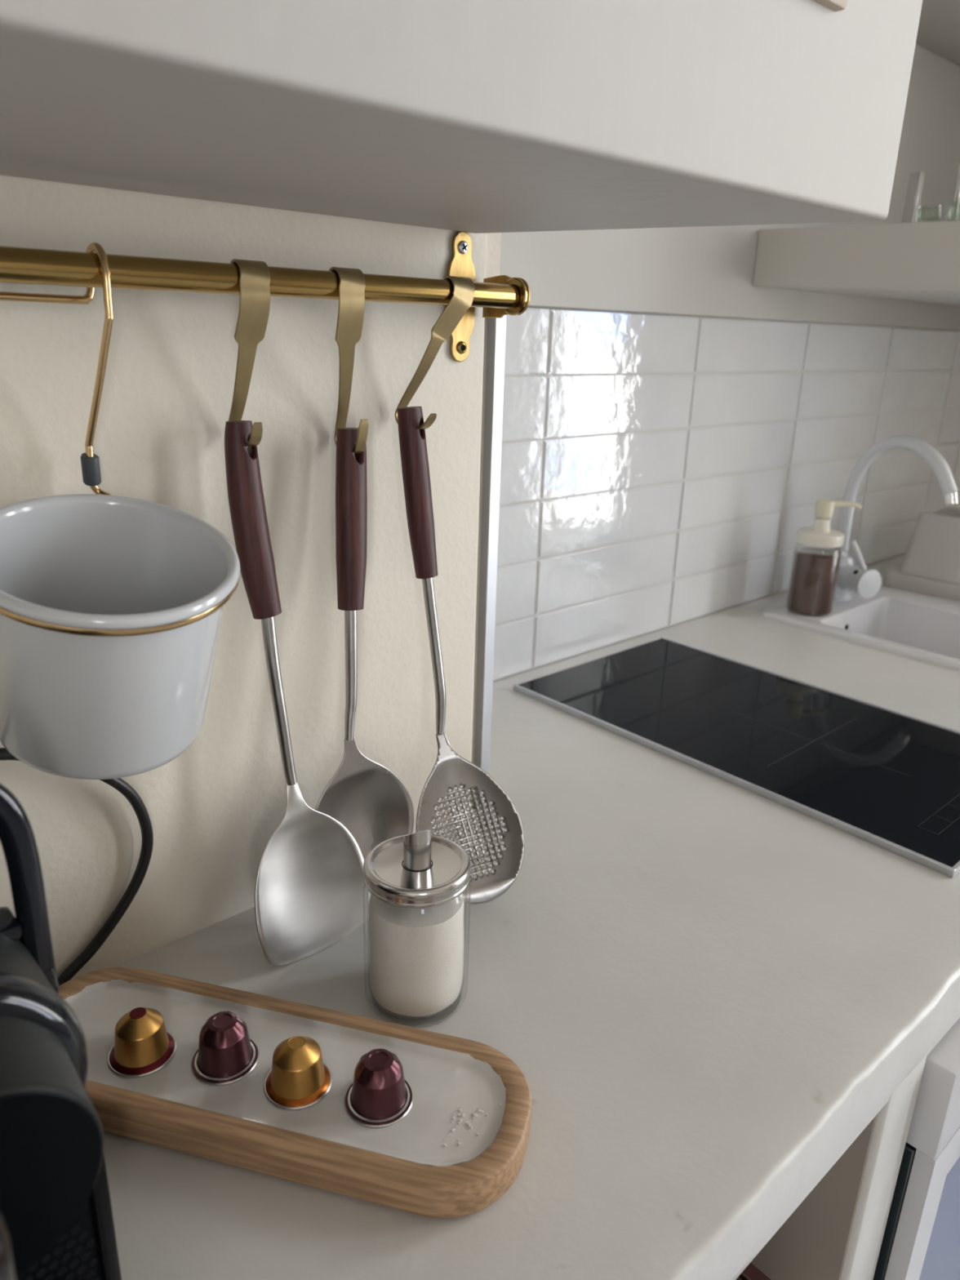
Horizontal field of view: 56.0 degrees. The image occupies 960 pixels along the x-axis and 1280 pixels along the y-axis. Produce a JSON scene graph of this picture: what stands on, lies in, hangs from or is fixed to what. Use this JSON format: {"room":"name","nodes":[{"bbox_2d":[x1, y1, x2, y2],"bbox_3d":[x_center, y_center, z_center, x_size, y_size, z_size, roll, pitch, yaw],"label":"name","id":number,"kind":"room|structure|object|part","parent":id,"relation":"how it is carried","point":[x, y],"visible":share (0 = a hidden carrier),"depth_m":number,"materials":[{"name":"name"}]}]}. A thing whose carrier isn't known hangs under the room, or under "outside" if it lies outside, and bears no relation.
{"room":"kitchen","nodes":[
{"label":"kitchen","id":0,"kind":"room"},
{"bbox_2d":[0,174,501,979],"bbox_3d":[-1.065,0.015,0.075,2.514,2.500,0.452,-15,25,-40],"label":"wall","id":1,"kind":"structure","parent":0,"point":[214,809],"depth_m":0.61,"materials":[{"name":"beige paint"}]},
{"bbox_2d":[0,231,530,362],"bbox_3d":[-0.500,-0.111,0.212,1.403,0.090,0.052,-15,25,-40],"label":"utensil rail","id":2,"kind":"object","parent":1,"relation":"attached to","point":[498,296],"visible":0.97,"depth_m":0.52,"materials":[{"name":"gold metal"}]},
{"bbox_2d":[0,252,95,304],"bbox_3d":[-0.289,-0.165,0.393,0.242,0.027,0.011,-15,25,-40],"label":"wire hanger","id":3,"kind":"object","parent":2,"relation":"hanging from","point":[86,299],"visible":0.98,"depth_m":0.46,"materials":[{"name":"gold metal"}]},
{"bbox_2d":[80,241,113,495],"bbox_3d":[-0.203,-0.138,0.482,0.039,0.138,0.011,13,22,29],"label":"wire hook","id":4,"kind":"object","parent":2,"relation":"hanging from","point":[90,461],"visible":1,"depth_m":0.48,"materials":[{"name":"gold metal"}]},
{"bbox_2d":[0,493,240,779],"bbox_3d":[-0.193,-0.001,0.477,0.132,0.137,0.142,-5,20,-19],"label":"enamel pot","id":5,"kind":"object","parent":4,"relation":"hanging from","point":[111,606],"visible":1,"depth_m":0.46,"materials":[{"name":"white metal"}]},
{"bbox_2d":[228,258,270,446],"bbox_3d":[-0.141,-0.169,0.537,0.022,0.105,0.042,-15,25,-40],"label":"hook","id":6,"kind":"object","parent":2,"relation":"hanging from","point":[255,275],"visible":0.94,"depth_m":0.52,"materials":[{"name":"gold metal"}]},
{"bbox_2d":[224,420,371,965],"bbox_3d":[-0.126,0.041,0.602,0.091,0.363,0.060,-15,25,-40],"label":"spatula","id":7,"kind":"object","parent":6,"relation":"hanging from","point":[309,882],"visible":0.96,"depth_m":0.62,"materials":[{"name":"silver wood"}]},
{"bbox_3d":[-0.142,-0.074,0.567,0.026,0.124,0.026,-15,25,-40],"label":"handle","id":8,"kind":"part","parent":7,"relation":"part of","materials":[{"name":"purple wood"}]},
{"bbox_3d":[-0.120,0.157,0.631,0.091,0.124,0.033,-15,25,-40],"label":"blade","id":9,"kind":"part","parent":7,"relation":"part of","materials":[{"name":"metal"}]},
{"bbox_3d":[-0.493,-0.109,0.202,1.400,0.016,0.016,-15,25,-40],"label":"rod","id":10,"kind":"part","parent":2,"relation":"part of","materials":[{"name":"gold metal"}]},
{"bbox_2d":[328,266,368,453],"bbox_3d":[-0.089,-0.178,0.584,0.023,0.115,0.047,-10,22,-30],"label":"hook","id":11,"kind":"object","parent":2,"relation":"hanging from","point":[352,283],"visible":0.94,"depth_m":0.56,"materials":[{"name":"gold metal"}]},
{"bbox_2d":[315,427,413,859],"bbox_3d":[-0.092,0.022,0.639,0.090,0.334,0.042,-15,25,-40],"label":"ladle","id":12,"kind":"object","parent":11,"relation":"hanging from","point":[363,795],"visible":0.78,"depth_m":0.64,"materials":[{"name":"silver wood"}]},
{"bbox_3d":[-0.088,-0.081,0.617,0.028,0.123,0.024,-15,25,-40],"label":"handle","id":13,"kind":"part","parent":12,"relation":"part of","materials":[{"name":"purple wood"}]},
{"bbox_2d":[315,736,413,859],"bbox_3d":[-0.091,0.126,0.670,0.090,0.119,0.029,-15,25,-40],"label":"bowl","id":14,"kind":"object","parent":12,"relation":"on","point":[363,795],"depth_m":0.68,"materials":[{"name":"silver metal"}]},
{"bbox_2d":[395,275,475,429],"bbox_3d":[-0.030,-0.200,0.631,0.042,0.102,0.043,-15,25,-40],"label":"hook","id":15,"kind":"object","parent":2,"relation":"hanging from","point":[464,289],"visible":0.91,"depth_m":0.62,"materials":[{"name":"gold metal"}]},
{"bbox_2d":[397,406,524,903],"bbox_3d":[-0.017,0.021,0.662,0.109,0.367,0.051,10,21,23],"label":"skimmer","id":16,"kind":"object","parent":15,"relation":"hanging from","point":[450,770],"visible":0.88,"depth_m":0.70,"materials":[{"name":"silver wood"}]},
{"bbox_3d":[-0.044,-0.105,0.650,0.026,0.123,0.024,-15,25,-40],"label":"handle","id":17,"kind":"part","parent":16,"relation":"part of","materials":[{"name":"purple wood"}]},
{"bbox_3d":[-0.007,0.139,0.695,0.083,0.124,0.043,7,20,13],"label":"perforated dish","id":18,"kind":"part","parent":16,"relation":"part of","materials":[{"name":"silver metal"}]},
{"bbox_3d":[-0.014,-0.252,0.665,0.026,0.090,0.003,-15,25,-40],"label":"bracket plate","id":19,"kind":"part","parent":2,"relation":"part of","materials":[{"name":"gold metal"}]},
{"bbox_3d":[0.019,-0.251,0.660,0.002,0.030,0.049,-15,25,-40],"label":"bracket arm","id":20,"kind":"part","parent":2,"relation":"part of","materials":[{"name":"gold metal"}]},
{"bbox_2d":[0,0,922,233],"bbox_3d":[-0.530,-0.429,-0.102,1.855,0.715,0.279,-15,25,-40],"label":"upper cabinet","id":21,"kind":"object","parent":1,"relation":"attached to","point":[469,116],"visible":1,"depth_m":0.36,"materials":[{"name":"white paint"}]},
{"bbox_3d":[-0.087,-0.457,0.125,0.713,0.482,0.012,-15,25,-40],"label":"cabinet door","id":22,"kind":"part","parent":21,"relation":"part of","materials":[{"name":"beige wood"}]},
{"bbox_2d":[472,315,506,808],"bbox_3d":[0.006,-0.055,0.768,0.012,0.445,0.014,-15,25,-40],"label":"trim","id":23,"kind":"structure","parent":1,"relation":"attached to","point":[496,327],"depth_m":0.75,"materials":[{"name":"metal"}]},
{"bbox_2d":[493,306,959,681],"bbox_3d":[0.360,0.125,1.659,1.586,1.345,0.227,-15,25,-40],"label":"tiled wall","id":24,"kind":"structure","parent":0,"point":[658,472],"depth_m":1.30,"materials":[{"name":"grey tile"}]},
{"bbox_2d":[499,42,959,330],"bbox_3d":[0.398,-1.056,1.250,1.586,1.155,0.231,-15,25,-40],"label":"wall","id":25,"kind":"structure","parent":0,"point":[702,271],"depth_m":1.23,"materials":[{"name":"white paint"}]},
{"bbox_2d":[752,220,959,306],"bbox_3d":[0.837,-0.572,1.431,0.893,0.086,0.358,-15,25,-40],"label":"wall shelf","id":26,"kind":"object","parent":25,"relation":"attached to","point":[917,261],"visible":1,"depth_m":1.17,"materials":[{"name":"white paint"}]},
{"bbox_2d":[901,171,924,222],"bbox_3d":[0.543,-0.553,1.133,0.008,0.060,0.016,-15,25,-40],"label":"drinking glass","id":27,"kind":"object","parent":26,"relation":"on","point":[915,184],"visible":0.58,"depth_m":1.13,"materials":[{"name":"clear glass"}]},
{"bbox_2d":[916,204,942,222],"bbox_3d":[0.559,-0.528,1.123,0.029,0.022,0.029,-15,25,-40],"label":"glass bowl","id":28,"kind":"object","parent":26,"relation":"on","point":[929,204],"visible":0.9,"depth_m":1.13,"materials":[{"name":"clear glass"}]},
{"bbox_2d":[944,200,959,221],"bbox_3d":[0.593,-0.519,1.095,0.053,0.026,0.053,-15,25,-40],"label":"glass bowl","id":29,"kind":"object","parent":26,"relation":"on","point":[950,200],"visible":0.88,"depth_m":1.10,"materials":[{"name":"clear glass"}]},
{"bbox_2d":[950,162,959,221],"bbox_3d":[0.648,-0.575,1.169,0.066,0.085,0.066,-15,25,-40],"label":"drinking glass","id":30,"kind":"object","parent":26,"relation":"on","point":[958,162],"visible":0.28,"depth_m":1.18,"materials":[{"name":"clear glass"}]},
{"bbox_2d":[915,0,959,65],"bbox_3d":[0.824,-0.893,1.226,1.049,0.062,0.458,-15,25,-40],"label":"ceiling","id":31,"kind":"structure","parent":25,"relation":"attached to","point":[939,26],"depth_m":1.33,"materials":[{"name":"white paint"}]},
{"bbox_2d":[882,562,959,601],"bbox_3d":[0.990,-0.118,1.679,0.436,0.028,0.310,-15,25,-40],"label":"tray","id":32,"kind":"object","parent":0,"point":[940,584],"depth_m":1.59,"materials":[{"name":"white ceramic"}]},
{"bbox_2d":[947,445,959,508],"bbox_3d":[2.167,-0.160,0.878,0.200,2.500,3.590,-15,25,-40],"label":"wall","id":33,"kind":"structure","parent":0,"point":[957,472],"depth_m":1.96,"materials":[{"name":"white paint"}]},
{"bbox_3d":[0.601,1.519,-0.146,4.500,0.100,3.800,-15,25,-40],"label":"floor","id":34,"kind":"structure","parent":0,"visible":0},
{"bbox_2d":[102,553,959,1279],"bbox_3d":[-0.037,0.623,0.857,3.399,0.901,0.613,-15,25,-40],"label":"countertop","id":35,"kind":"structure","parent":34,"relation":"on","point":[721,1006],"depth_m":0.61,"materials":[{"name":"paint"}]},
{"bbox_2d":[0,747,153,1279],"bbox_3d":[-0.182,0.166,0.396,0.224,0.257,0.362,-15,25,-40],"label":"coffee machine","id":36,"kind":"object","parent":35,"relation":"on","point":[56,1220],"visible":0.94,"depth_m":0.32,"materials":[{"name":"black plastic"}]},
{"bbox_2d":[0,1204,17,1279],"bbox_3d":[-0.153,0.188,0.242,0.054,0.112,0.058,-15,25,-40],"label":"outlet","id":37,"kind":"object","parent":36,"relation":"attached to","point":[8,1213],"depth_m":0.24,"materials":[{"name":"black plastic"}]},
{"bbox_3d":[-0.226,0.108,0.342,0.113,0.114,0.012,-15,25,-40],"label":"lever","id":38,"kind":"part","parent":36,"relation":"part of","materials":[{"name":"black plastic"}]},
{"bbox_3d":[-0.279,0.147,0.543,0.020,0.190,0.171,18,25,39],"label":"power cord","id":39,"kind":"part","parent":36,"relation":"part of","materials":[{"name":"black plastic"}]},
{"bbox_2d":[58,967,531,1218],"bbox_3d":[-0.123,0.250,0.514,0.306,0.025,0.100,6,20,13],"label":"wooden tray","id":40,"kind":"object","parent":35,"relation":"on","point":[406,1165],"visible":0.72,"depth_m":0.49,"materials":[{"name":"brown wood"}]},
{"bbox_2d":[107,1007,176,1077],"bbox_3d":[-0.194,0.224,0.514,0.037,0.028,0.037,-15,25,-40],"label":"capsule","id":41,"kind":"object","parent":40,"relation":"on","point":[143,1045],"visible":1,"depth_m":0.51,"materials":[{"name":"gold metal"}]},
{"bbox_3d":[-0.194,0.237,0.519,0.037,0.001,0.037,-15,25,-40],"label":"foil lid","id":42,"kind":"part","parent":41,"relation":"part of","materials":[{"name":"silver metal"}]},
{"bbox_2d":[191,1011,258,1084],"bbox_3d":[-0.145,0.227,0.511,0.037,0.028,0.037,-15,25,-40],"label":"capsule","id":43,"kind":"object","parent":40,"relation":"on","point":[225,1054],"visible":1,"depth_m":0.50,"materials":[{"name":"purple metal"}]},
{"bbox_3d":[-0.145,0.239,0.516,0.037,0.001,0.037,-15,25,-40],"label":"foil lid","id":44,"kind":"part","parent":43,"relation":"part of","materials":[{"name":"silver metal"}]},
{"bbox_2d":[263,1035,332,1109],"bbox_3d":[-0.101,0.233,0.497,0.037,0.028,0.037,-15,25,-40],"label":"capsule","id":45,"kind":"object","parent":40,"relation":"on","point":[298,1078],"visible":1,"depth_m":0.49,"materials":[{"name":"gold metal"}]},
{"bbox_3d":[-0.101,0.245,0.501,0.037,0.001,0.037,-15,25,-40],"label":"foil lid","id":46,"kind":"part","parent":45,"relation":"part of","materials":[{"name":"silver metal"}]},
{"bbox_2d":[344,1048,413,1127],"bbox_3d":[-0.055,0.237,0.488,0.037,0.028,0.037,-15,25,-40],"label":"capsule","id":47,"kind":"object","parent":40,"relation":"on","point":[379,1095],"visible":1,"depth_m":0.48,"materials":[{"name":"purple metal"}]},
{"bbox_3d":[-0.055,0.250,0.492,0.037,0.001,0.037,-15,25,-40],"label":"foil lid","id":48,"kind":"part","parent":47,"relation":"part of","materials":[{"name":"silver metal"}]},
{"bbox_2d":[444,1102,502,1146],"bbox_3d":[-0.005,0.256,0.481,0.041,0.001,0.019,-15,25,-40],"label":"crumbs","id":49,"kind":"object","parent":40,"relation":"on","point":[500,1104],"visible":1,"depth_m":0.48,"materials":[{"name":"white food"}]},
{"bbox_2d":[363,829,471,1027],"bbox_3d":[-0.041,0.175,0.581,0.068,0.128,0.068,-15,25,-40],"label":"jar","id":50,"kind":"object","parent":35,"relation":"on","point":[416,882],"visible":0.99,"depth_m":0.56,"materials":[{"name":"clear glass"}]},
{"bbox_3d":[-0.040,0.144,0.571,0.068,0.012,0.068,-15,25,-40],"label":"lid","id":51,"kind":"part","parent":50,"relation":"part of","materials":[{"name":"silver metal"}]},
{"bbox_3d":[-0.039,0.128,0.565,0.018,0.028,0.018,-15,25,-40],"label":"spout","id":52,"kind":"part","parent":50,"relation":"part of","materials":[{"name":"silver metal"}]},
{"bbox_2d":[513,636,959,877],"bbox_3d":[0.328,0.097,1.028,0.300,0.007,0.525,-15,25,-40],"label":"induction hob","id":53,"kind":"object","parent":35,"relation":"in","point":[887,779],"visible":1,"depth_m":0.99,"materials":[{"name":"black glass"}]},
{"bbox_2d":[918,794,959,834],"bbox_3d":[0.475,0.152,0.875,0.196,0.001,0.018,-15,25,-40],"label":"print","id":54,"kind":"object","parent":53,"relation":"on","point":[958,794],"depth_m":0.83},
{"bbox_2d":[762,584,959,671],"bbox_3d":[0.707,0.050,1.428,0.338,0.158,0.414,-15,25,-40],"label":"sink","id":55,"kind":"object","parent":35,"relation":"in","point":[926,628],"visible":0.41,"depth_m":1.49,"materials":[{"name":"white ceramic"}]},
{"bbox_2d":[786,498,862,615],"bbox_3d":[0.536,-0.132,1.424,0.082,0.179,0.075,-15,25,-40],"label":"soap dispenser","id":56,"kind":"object","parent":55,"relation":"on","point":[815,571],"visible":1,"depth_m":1.40,"materials":[{"name":"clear glass"}]},
{"bbox_2d":[786,542,842,615],"bbox_3d":[0.530,-0.101,1.433,0.072,0.114,0.072,-15,25,-40],"label":"bottle","id":57,"kind":"object","parent":56,"relation":"attached to","point":[815,571],"depth_m":1.41,"materials":[{"name":"clear glass"}]},
{"bbox_2d":[833,434,958,599],"bbox_3d":[0.642,-0.184,1.433,0.062,0.278,0.202,-9,22,-28],"label":"mixer tap","id":58,"kind":"object","parent":55,"relation":"on","point":[865,583],"visible":0.91,"depth_m":1.46,"materials":[{"name":"white paint"}]},
{"bbox_2d":[833,554,854,599],"bbox_3d":[0.606,-0.110,1.528,0.054,0.073,0.054,-15,25,-40],"label":"tap","id":59,"kind":"object","parent":58,"relation":"attached to","point":[846,567],"depth_m":1.50,"materials":[{"name":"white paint"}]},
{"bbox_3d":[0.619,-0.134,1.474,0.012,0.055,0.042,-10,22,-32],"label":"lever","id":60,"kind":"part","parent":58,"relation":"part of","materials":[{"name":"white paint"}]},
{"bbox_3d":[0.621,-0.100,1.490,0.049,0.049,0.063,-6,20,-20],"label":"lever","id":61,"kind":"part","parent":58,"relation":"part of","materials":[{"name":"white paint"}]},
{"bbox_3d":[0.655,-0.221,1.419,0.024,0.200,0.182,-11,23,-34],"label":"spout","id":62,"kind":"part","parent":58,"relation":"part of","materials":[{"name":"white paint"}]},
{"bbox_2d":[872,1017,959,1279],"bbox_3d":[0.429,0.562,1.056,0.590,0.756,0.404,-15,25,-40],"label":"washing machine","id":63,"kind":"object","parent":35,"relation":"in","point":[921,1240],"visible":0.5,"depth_m":0.69,"materials":[{"name":"white"}]},
{"bbox_3d":[0.536,0.632,0.963,0.580,0.650,0.014,-15,25,-40],"label":"door","id":64,"kind":"part","parent":63,"relation":"part of","materials":[{"name":"white metal"}]},
{"bbox_3d":[0.537,0.280,0.848,0.586,0.080,0.039,-15,25,-40],"label":"control panel","id":65,"kind":"part","parent":63,"relation":"part of","materials":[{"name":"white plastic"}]},
{"bbox_3d":[0.537,0.625,0.961,0.498,0.544,0.007,-15,25,-40],"label":"door glass","id":66,"kind":"part","parent":63,"relation":"part of","materials":[{"name":"glass"}]},
{"bbox_2d":[882,506,959,601],"bbox_3d":[0.992,-0.170,1.661,0.436,0.139,0.310,-15,25,-40],"label":"tub","id":67,"kind":"object","parent":35,"relation":"on","point":[931,565],"visible":0.97,"depth_m":1.58,"materials":[{"name":"grey plastic"}]},
{"bbox_2d":[899,506,959,584],"bbox_3d":[0.838,-0.173,1.611,0.122,0.111,0.116,-15,25,-40],"label":"cup","id":68,"kind":"object","parent":67,"relation":"on","point":[932,557],"depth_m":1.58,"materials":[{"name":"plastic"}]},
{"bbox_3d":[0.021,0.527,0.698,0.320,0.020,0.334,-15,25,-40],"label":"niche shelf","id":69,"kind":"object","parent":35,"relation":"attached to","visible":0},
{"bbox_2d":[735,1262,771,1279],"bbox_3d":[0.052,0.474,0.666,0.175,0.104,0.254,-15,25,-40],"label":"crate","id":70,"kind":"object","parent":69,"relation":"on","point":[751,1272],"visible":0.02,"depth_m":0.62,"materials":[{"name":"red wood"}]}
]}

